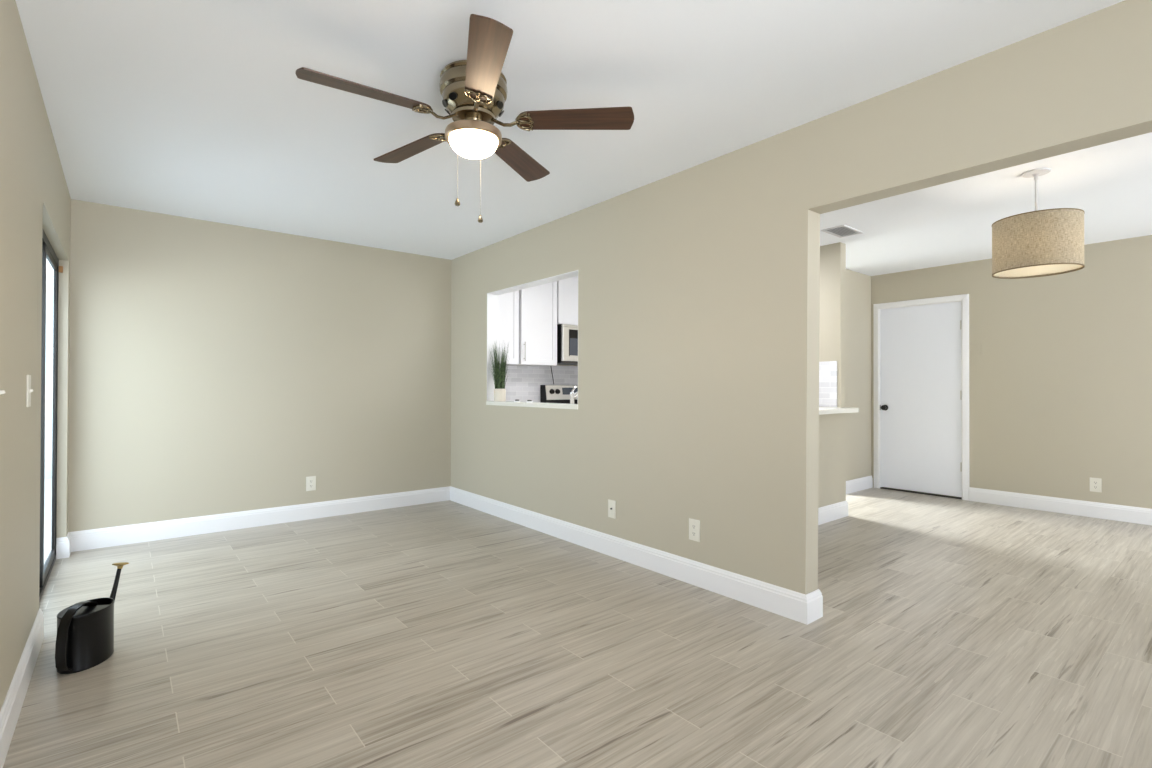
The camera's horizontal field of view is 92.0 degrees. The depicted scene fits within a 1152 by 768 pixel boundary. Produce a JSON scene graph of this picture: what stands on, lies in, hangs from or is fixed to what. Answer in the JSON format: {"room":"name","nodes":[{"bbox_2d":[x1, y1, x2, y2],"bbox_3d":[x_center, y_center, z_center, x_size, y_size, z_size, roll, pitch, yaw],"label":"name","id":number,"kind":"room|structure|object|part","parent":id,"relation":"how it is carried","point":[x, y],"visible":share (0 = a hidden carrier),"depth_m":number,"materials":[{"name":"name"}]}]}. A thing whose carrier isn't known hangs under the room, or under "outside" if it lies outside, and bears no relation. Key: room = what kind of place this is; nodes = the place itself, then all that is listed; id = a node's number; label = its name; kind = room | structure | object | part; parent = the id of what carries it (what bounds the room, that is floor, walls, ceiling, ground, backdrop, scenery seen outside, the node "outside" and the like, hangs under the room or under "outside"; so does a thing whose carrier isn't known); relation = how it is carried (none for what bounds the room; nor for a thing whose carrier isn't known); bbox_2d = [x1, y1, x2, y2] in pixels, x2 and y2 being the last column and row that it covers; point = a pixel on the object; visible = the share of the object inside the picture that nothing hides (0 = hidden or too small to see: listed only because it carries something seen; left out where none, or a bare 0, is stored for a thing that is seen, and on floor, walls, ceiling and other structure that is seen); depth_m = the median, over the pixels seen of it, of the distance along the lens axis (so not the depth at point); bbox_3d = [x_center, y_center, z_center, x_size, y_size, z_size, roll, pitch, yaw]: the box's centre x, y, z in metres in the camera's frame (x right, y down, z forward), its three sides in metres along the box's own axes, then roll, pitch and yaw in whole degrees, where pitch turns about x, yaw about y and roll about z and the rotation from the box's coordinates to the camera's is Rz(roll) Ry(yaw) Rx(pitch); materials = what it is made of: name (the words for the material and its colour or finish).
{"room":"empty living room","nodes":[
{"label":"empty living room","id":0,"kind":"room"},
{"bbox_2d":[0,0,70,710],"bbox_3d":[-1.511,-0.072,1.342,0.071,2.440,6.389,0,0,-39],"label":"wall","id":1,"kind":"structure","parent":0,"point":[34,192],"depth_m":2.06,"materials":[{"name":"beige paint"}]},
{"bbox_2d":[0,609,43,767],"bbox_3d":[-0.943,1.077,0.703,0.016,0.137,4.688,0,0,-39],"label":"baseboard","id":2,"kind":"structure","parent":1,"relation":"attached to","point":[10,711],"depth_m":1.95,"materials":[{"name":"white paint"}]},
{"bbox_2d":[26,375,32,406],"bbox_3d":[-2.131,0.027,2.172,0.016,0.124,0.078,0,0,-39],"label":"light switch","id":3,"kind":"object","parent":1,"relation":"attached to","point":[29,390],"visible":1,"depth_m":2.14,"materials":[{"name":"white plastic"}]},
{"bbox_2d":[39,228,62,601],"bbox_3d":[-2.962,0.163,3.084,0.064,1.985,1.549,0,0,-39],"label":"door","id":4,"kind":"structure","parent":1,"relation":"in","point":[48,252],"depth_m":3.30,"materials":[{"name":"brown metal"}]},
{"bbox_3d":[-3.216,0.172,3.393,0.014,1.933,0.725,0,0,-39],"label":"sliding panel","id":5,"kind":"part","parent":4,"relation":"part of","materials":[{"name":"clear glass"}]},
{"bbox_2d":[56,532,70,558],"bbox_3d":[-3.463,1.090,3.759,0.064,0.137,0.168,0,0,-39],"label":"baseboard","id":6,"kind":"structure","parent":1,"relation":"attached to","point":[63,544],"depth_m":3.70,"materials":[{"name":"white paint"}]},
{"bbox_2d":[68,199,577,531],"bbox_3d":[-1.555,-0.045,5.529,5.290,2.440,0.160,0,0,-39],"label":"wall","id":7,"kind":"structure","parent":0,"point":[215,367],"depth_m":4.50,"materials":[{"name":"beige paint"}]},
{"bbox_2d":[69,486,449,551],"bbox_3d":[-2.384,1.099,4.735,2.874,0.137,0.016,0,0,-39],"label":"baseboard","id":8,"kind":"structure","parent":7,"relation":"attached to","point":[82,540],"depth_m":4.48,"materials":[{"name":"white paint"}]},
{"bbox_2d":[306,476,315,490],"bbox_3d":[-2.294,0.862,4.814,0.078,0.124,0.008,0,0,-39],"label":"power outlet","id":9,"kind":"object","parent":7,"relation":"attached to","point":[310,481],"visible":1,"depth_m":4.81,"materials":[{"name":"white plastic"}]},
{"bbox_2d":[498,290,518,364],"bbox_3d":[-0.867,-0.732,5.745,0.483,1.053,0.354,0,0,-39],"label":"upper cabinet","id":10,"kind":"object","parent":7,"relation":"attached to","point":[508,303],"visible":0.17,"depth_m":5.72,"materials":[{"name":"white paint"}]},
{"bbox_2d":[510,281,556,365],"bbox_3d":[-0.481,-0.729,6.049,0.476,1.053,0.371,0,0,-39],"label":"upper cabinet","id":11,"kind":"object","parent":7,"relation":"attached to","point":[537,304],"visible":0.52,"depth_m":5.93,"materials":[{"name":"white paint"}]},
{"bbox_2d":[505,365,577,402],"bbox_3d":[-0.313,0.034,6.430,2.225,0.500,0.010,0,0,-39],"label":"backsplash","id":12,"kind":"structure","parent":7,"relation":"attached to","point":[523,383],"depth_m":6.29,"materials":[{"name":"tile"}]},
{"bbox_2d":[557,276,577,324],"bbox_3d":[0.010,-0.956,6.460,0.762,0.591,0.356,0,0,-39],"label":"upper cabinet","id":13,"kind":"object","parent":7,"relation":"attached to","point":[567,289],"visible":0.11,"depth_m":6.20,"materials":[{"name":"white paint"}]},
{"bbox_2d":[494,389,505,401],"bbox_3d":[-0.691,0.100,5.041,0.108,0.115,0.108,0,0,-39],"label":"pot","id":14,"kind":"object","parent":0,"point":[499,394],"depth_m":4.99,"materials":[{"name":"beige ceramic"}]},
{"bbox_2d":[551,324,577,383],"bbox_3d":[0.038,-0.324,6.420,0.762,0.658,0.448,0,0,-39],"label":"microwave","id":15,"kind":"object","parent":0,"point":[567,335],"visible":0.34,"depth_m":6.10,"materials":[{"name":"silver metal"}]},
{"bbox_3d":[0.078,-0.437,6.239,0.587,0.373,0.030,0,0,-39],"label":"door","id":16,"kind":"part","parent":15,"relation":"part of","materials":[{"name":"silver metal"}]},
{"bbox_3d":[0.100,-0.441,6.237,0.436,0.255,0.003,0,0,-39],"label":"door glass","id":17,"kind":"part","parent":15,"relation":"part of","materials":[{"name":"grey glass"}]},
{"bbox_2d":[3,488,1151,767],"bbox_3d":[1.980,1.216,2.736,7.260,0.100,8.950,0,0,-39],"label":"floor","id":18,"kind":"structure","parent":0,"point":[951,632],"depth_m":2.35,"materials":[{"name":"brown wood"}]},
{"bbox_2d":[55,562,128,673],"bbox_3d":[-2.049,0.982,2.367,0.162,0.341,0.414,0,0,-11],"label":"watering can","id":19,"kind":"object","parent":18,"relation":"on","point":[85,629],"visible":1,"depth_m":2.25,"materials":[{"name":"black metal"}]},
{"bbox_3d":[-2.028,1.016,2.262,0.034,0.236,0.200,0,0,-11],"label":"handle","id":20,"kind":"part","parent":19,"relation":"part of","materials":[{"name":"black metal"}]},
{"bbox_3d":[-2.068,0.977,2.467,0.034,0.276,0.147,0,0,-11],"label":"spout","id":21,"kind":"part","parent":19,"relation":"part of","materials":[{"name":"black metal"}]},
{"bbox_2d":[540,385,577,403],"bbox_3d":[0.117,0.598,6.298,0.757,1.172,0.731,0,0,-39],"label":"stove","id":22,"kind":"object","parent":18,"relation":"on","point":[548,393],"visible":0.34,"depth_m":6.36,"materials":[{"name":"silver metal"}]},
{"bbox_3d":[-0.049,0.099,6.506,0.745,0.164,0.031,0,0,-39],"label":"control panel","id":23,"kind":"part","parent":22,"relation":"part of","materials":[{"name":"silver metal"}]},
{"bbox_3d":[-0.003,0.736,4.727,0.560,0.875,1.620,0,0,-39],"label":"base cabinet","id":24,"kind":"object","parent":18,"relation":"on","visible":0},
{"bbox_3d":[0.015,0.280,4.744,0.603,0.036,1.660,0,0,-39],"label":"countertop","id":25,"kind":"structure","parent":24,"relation":"on","visible":0},
{"bbox_2d":[570,387,577,403],"bbox_3d":[0.064,0.137,4.555,0.250,0.247,0.079,0,0,1],"label":"kitchen faucet","id":26,"kind":"object","parent":25,"relation":"on","point":[573,395],"visible":0.49,"depth_m":4.55,"materials":[{"name":"silver metal"}]},
{"bbox_2d":[15,0,1151,275],"bbox_3d":[1.986,-1.334,2.752,7.260,0.120,8.950,0,0,-39],"label":"ceiling","id":27,"kind":"structure","parent":0,"point":[195,109],"depth_m":2.55,"materials":[{"name":"white paint"}]},
{"bbox_2d":[296,14,633,222],"bbox_3d":[-0.465,-0.987,2.316,1.264,0.592,1.281,0,0,-39],"label":"ceiling fan","id":28,"kind":"object","parent":27,"relation":"hanging from","point":[473,90],"visible":1,"depth_m":2.25,"materials":[{"name":"brown wood"}]},
{"bbox_3d":[-0.784,-1.099,2.092,0.486,0.006,0.134,0,12,-33],"label":"blade","id":29,"kind":"part","parent":28,"relation":"part of","materials":[{"name":"brown wood"}]},
{"bbox_3d":[-0.760,-1.096,2.592,0.486,0.006,0.135,0,12,39],"label":"blade","id":30,"kind":"part","parent":28,"relation":"part of","materials":[{"name":"brown wood"}]},
{"bbox_3d":[-0.488,-0.911,2.289,0.002,0.296,0.002,0,0,-39],"label":"pull chain","id":31,"kind":"part","parent":28,"relation":"part of","materials":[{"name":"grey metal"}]},
{"bbox_3d":[-0.428,-0.986,2.325,0.202,0.070,0.202,0,0,-39],"label":"lamp shade","id":32,"kind":"part","parent":28,"relation":"part of","materials":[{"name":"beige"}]},
{"bbox_3d":[-0.409,-0.890,2.379,0.002,0.338,0.002,0,0,-39],"label":"pull chain","id":33,"kind":"part","parent":28,"relation":"part of","materials":[{"name":"grey metal"}]},
{"bbox_3d":[-0.316,-1.099,1.915,0.134,0.006,0.486,13,-4,-15],"label":"blade","id":34,"kind":"part","parent":28,"relation":"part of","materials":[{"name":"brown wood"}]},
{"bbox_3d":[-0.277,-1.094,2.724,0.134,0.006,0.486,-13,-5,20],"label":"blade","id":35,"kind":"part","parent":28,"relation":"part of","materials":[{"name":"brown wood"}]},
{"bbox_3d":[-0.003,-1.096,2.305,0.486,0.006,0.135,0,-12,3],"label":"blade","id":36,"kind":"part","parent":28,"relation":"part of","materials":[{"name":"brown wood"}]},
{"bbox_2d":[821,225,862,237],"bbox_3d":[2.195,-1.257,4.585,0.330,0.010,0.190,0,0,-39],"label":"ceiling vent","id":37,"kind":"object","parent":27,"relation":"in","point":[841,231],"visible":1,"depth_m":4.57,"materials":[{"name":"silver metal"}]},
{"bbox_2d":[992,168,1084,278],"bbox_3d":[2.752,-0.970,3.325,0.427,0.598,0.427,0,0,-39],"label":"pendant lamp","id":38,"kind":"object","parent":27,"relation":"hanging from","point":[1047,242],"visible":1,"depth_m":3.18,"materials":[{"name":"beige fabric"}]},
{"bbox_3d":[2.753,-1.091,3.326,0.020,0.325,0.020,0,0,-39],"label":"rod","id":39,"kind":"part","parent":38,"relation":"part of","materials":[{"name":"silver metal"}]},
{"bbox_3d":[2.752,-0.827,3.324,0.424,0.307,0.424,0,0,-39],"label":"lamp shade","id":40,"kind":"part","parent":38,"relation":"part of","materials":[{"name":"fabric"}]},
{"bbox_2d":[994,264,1081,276],"bbox_3d":[2.752,-0.683,3.323,0.416,0.003,0.416,0,0,-39],"label":"diffuser","id":41,"kind":"object","parent":38,"relation":"attached to","point":[1007,270],"depth_m":3.32,"materials":[{"name":"white plastic"}]},
{"bbox_3d":[2.752,-0.981,3.325,0.427,0.006,0.427,0,0,-39],"label":"rim trim","id":42,"kind":"part","parent":38,"relation":"part of","materials":[{"name":"brown fabric"}]},
{"bbox_3d":[2.752,-0.674,3.323,0.427,0.006,0.427,0,0,-39],"label":"rim trim","id":43,"kind":"part","parent":38,"relation":"part of","materials":[{"name":"brown"}]},
{"bbox_2d":[451,0,1151,594],"bbox_3d":[1.550,-0.058,2.287,0.120,2.440,8.789,0,0,-39],"label":"wall","id":44,"kind":"structure","parent":0,"point":[699,285],"depth_m":3.05,"materials":[{"name":"beige paint"}]},
{"bbox_2d":[486,401,577,409],"bbox_3d":[-0.346,0.173,4.632,0.156,0.034,1.324,0,0,-39],"label":"sill","id":45,"kind":"structure","parent":44,"relation":"attached to","point":[505,403],"depth_m":4.48,"materials":[{"name":"white stone"}]},
{"bbox_2d":[490,340,508,401],"bbox_3d":[-0.699,-0.121,5.040,0.192,0.558,0.191,0,0,24],"label":"potted grass","id":46,"kind":"object","parent":45,"relation":"on","point":[499,367],"depth_m":5.00,"materials":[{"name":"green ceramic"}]},
{"bbox_2d":[487,270,577,400],"bbox_3d":[-0.354,-0.341,4.629,0.118,0.990,1.324,0,0,-39],"label":"trim","id":47,"kind":"structure","parent":44,"relation":"attached to","point":[492,297],"depth_m":5.11,"materials":[{"name":"white paint"}]},
{"bbox_2d":[608,499,615,518],"bbox_3d":[0.241,0.850,3.776,0.018,0.120,0.074,0,0,-39],"label":"outlet","id":48,"kind":"object","parent":44,"relation":"attached to","point":[611,503],"visible":1,"depth_m":3.77,"materials":[{"name":"white plastic"}]},
{"bbox_2d":[450,486,847,624],"bbox_3d":[0.871,1.109,4.948,2.474,0.137,3.819,0,0,-39],"label":"baseboard","id":49,"kind":"structure","parent":44,"relation":"attached to","point":[808,608],"depth_m":3.44,"materials":[{"name":"white paint"}]},
{"bbox_2d":[689,518,699,541],"bbox_3d":[0.688,0.850,3.234,0.008,0.124,0.078,0,0,-39],"label":"power outlet","id":50,"kind":"object","parent":44,"relation":"attached to","point":[694,525],"visible":1,"depth_m":3.23,"materials":[{"name":"white plastic"}]},
{"bbox_2d":[818,413,840,507],"bbox_3d":[1.443,0.707,4.267,2.225,0.935,0.120,0,0,-39],"label":"wall","id":51,"kind":"structure","parent":0,"point":[829,474],"depth_m":4.80,"materials":[{"name":"beige paint"}]},
{"bbox_2d":[819,407,858,414],"bbox_3d":[1.511,0.220,4.244,2.295,0.036,0.325,0,0,-39],"label":"countertop","id":52,"kind":"structure","parent":51,"relation":"on","point":[822,410],"depth_m":4.62,"materials":[{"name":"white stone"}]},
{"bbox_2d":[819,242,845,501],"bbox_3d":[1.433,-0.034,6.125,0.097,2.440,3.009,0,0,-39],"label":"wall","id":53,"kind":"structure","parent":0,"point":[832,319],"depth_m":4.98,"materials":[{"name":"beige paint"}]},
{"bbox_2d":[819,361,836,406],"bbox_3d":[1.436,0.005,6.037,0.010,0.410,2.809,0,0,-39],"label":"backsplash","id":54,"kind":"structure","parent":53,"relation":"attached to","point":[827,369],"depth_m":5.00,"materials":[{"name":"tile"}]},
{"bbox_2d":[846,269,870,480],"bbox_3d":[2.439,-0.024,7.260,0.850,2.440,2.522,0,0,-39],"label":"wall","id":55,"kind":"structure","parent":0,"point":[858,285],"depth_m":6.22,"materials":[{"name":"beige paint"}]},
{"bbox_2d":[846,475,872,493],"bbox_3d":[2.406,1.126,7.121,0.670,0.137,2.388,0,0,-39],"label":"baseboard","id":56,"kind":"structure","parent":55,"relation":"attached to","point":[863,483],"depth_m":6.19,"materials":[{"name":"white paint"}]},
{"bbox_2d":[871,235,1151,508],"bbox_3d":[5.518,-0.037,3.996,0.196,2.440,6.428,0,0,-39],"label":"wall","id":57,"kind":"structure","parent":0,"point":[1060,384],"depth_m":5.13,"materials":[{"name":"beige paint"}]},
{"bbox_2d":[873,294,968,500],"bbox_3d":[3.738,0.135,6.053,0.165,2.112,0.932,0,0,-39],"label":"door","id":58,"kind":"structure","parent":57,"relation":"in","point":[921,346],"depth_m":6.02,"materials":[{"name":"white paint"}]},
{"bbox_3d":[3.484,0.267,6.287,0.068,0.066,0.066,0,0,-39],"label":"knob","id":59,"kind":"part","parent":58,"relation":"part of","materials":[{"name":"black metal"}]},
{"bbox_2d":[972,343,981,354],"bbox_3d":[4.059,-0.356,5.628,0.010,0.124,0.080,0,0,-39],"label":"wall control","id":60,"kind":"object","parent":57,"relation":"attached to","point":[976,347],"visible":1,"depth_m":5.63,"materials":[{"name":"beige paint"}]},
{"bbox_2d":[969,487,1151,524],"bbox_3d":[5.736,1.112,3.550,0.016,0.137,5.468,0,0,-39],"label":"baseboard","id":61,"kind":"structure","parent":57,"relation":"attached to","point":[1138,515],"depth_m":5.09,"materials":[{"name":"white paint"}]},
{"bbox_2d":[1090,477,1101,492],"bbox_3d":[4.613,0.896,4.937,0.008,0.124,0.078,0,0,-39],"label":"power outlet","id":62,"kind":"object","parent":57,"relation":"attached to","point":[1095,483],"visible":1,"depth_m":4.93,"materials":[{"name":"white plastic"}]},
{"label":"outside","id":63,"kind":"structure","parent":0,"visible":0},
{"bbox_2d":[44,478,51,563],"bbox_3d":[-5.313,1.249,1.472,5.634,0.100,13.000,0,0,-39],"label":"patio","id":64,"kind":"structure","parent":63,"point":[48,481],"depth_m":5.10,"materials":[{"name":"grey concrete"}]},
{"bbox_2d":[45,275,53,477],"bbox_3d":[-8.781,-0.111,5.875,5.800,2.660,0.200,0,0,-39],"label":"wall","id":65,"kind":"structure","parent":64,"relation":"on","point":[49,278],"depth_m":7.28,"materials":[{"name":"grey paint"}]}
]}

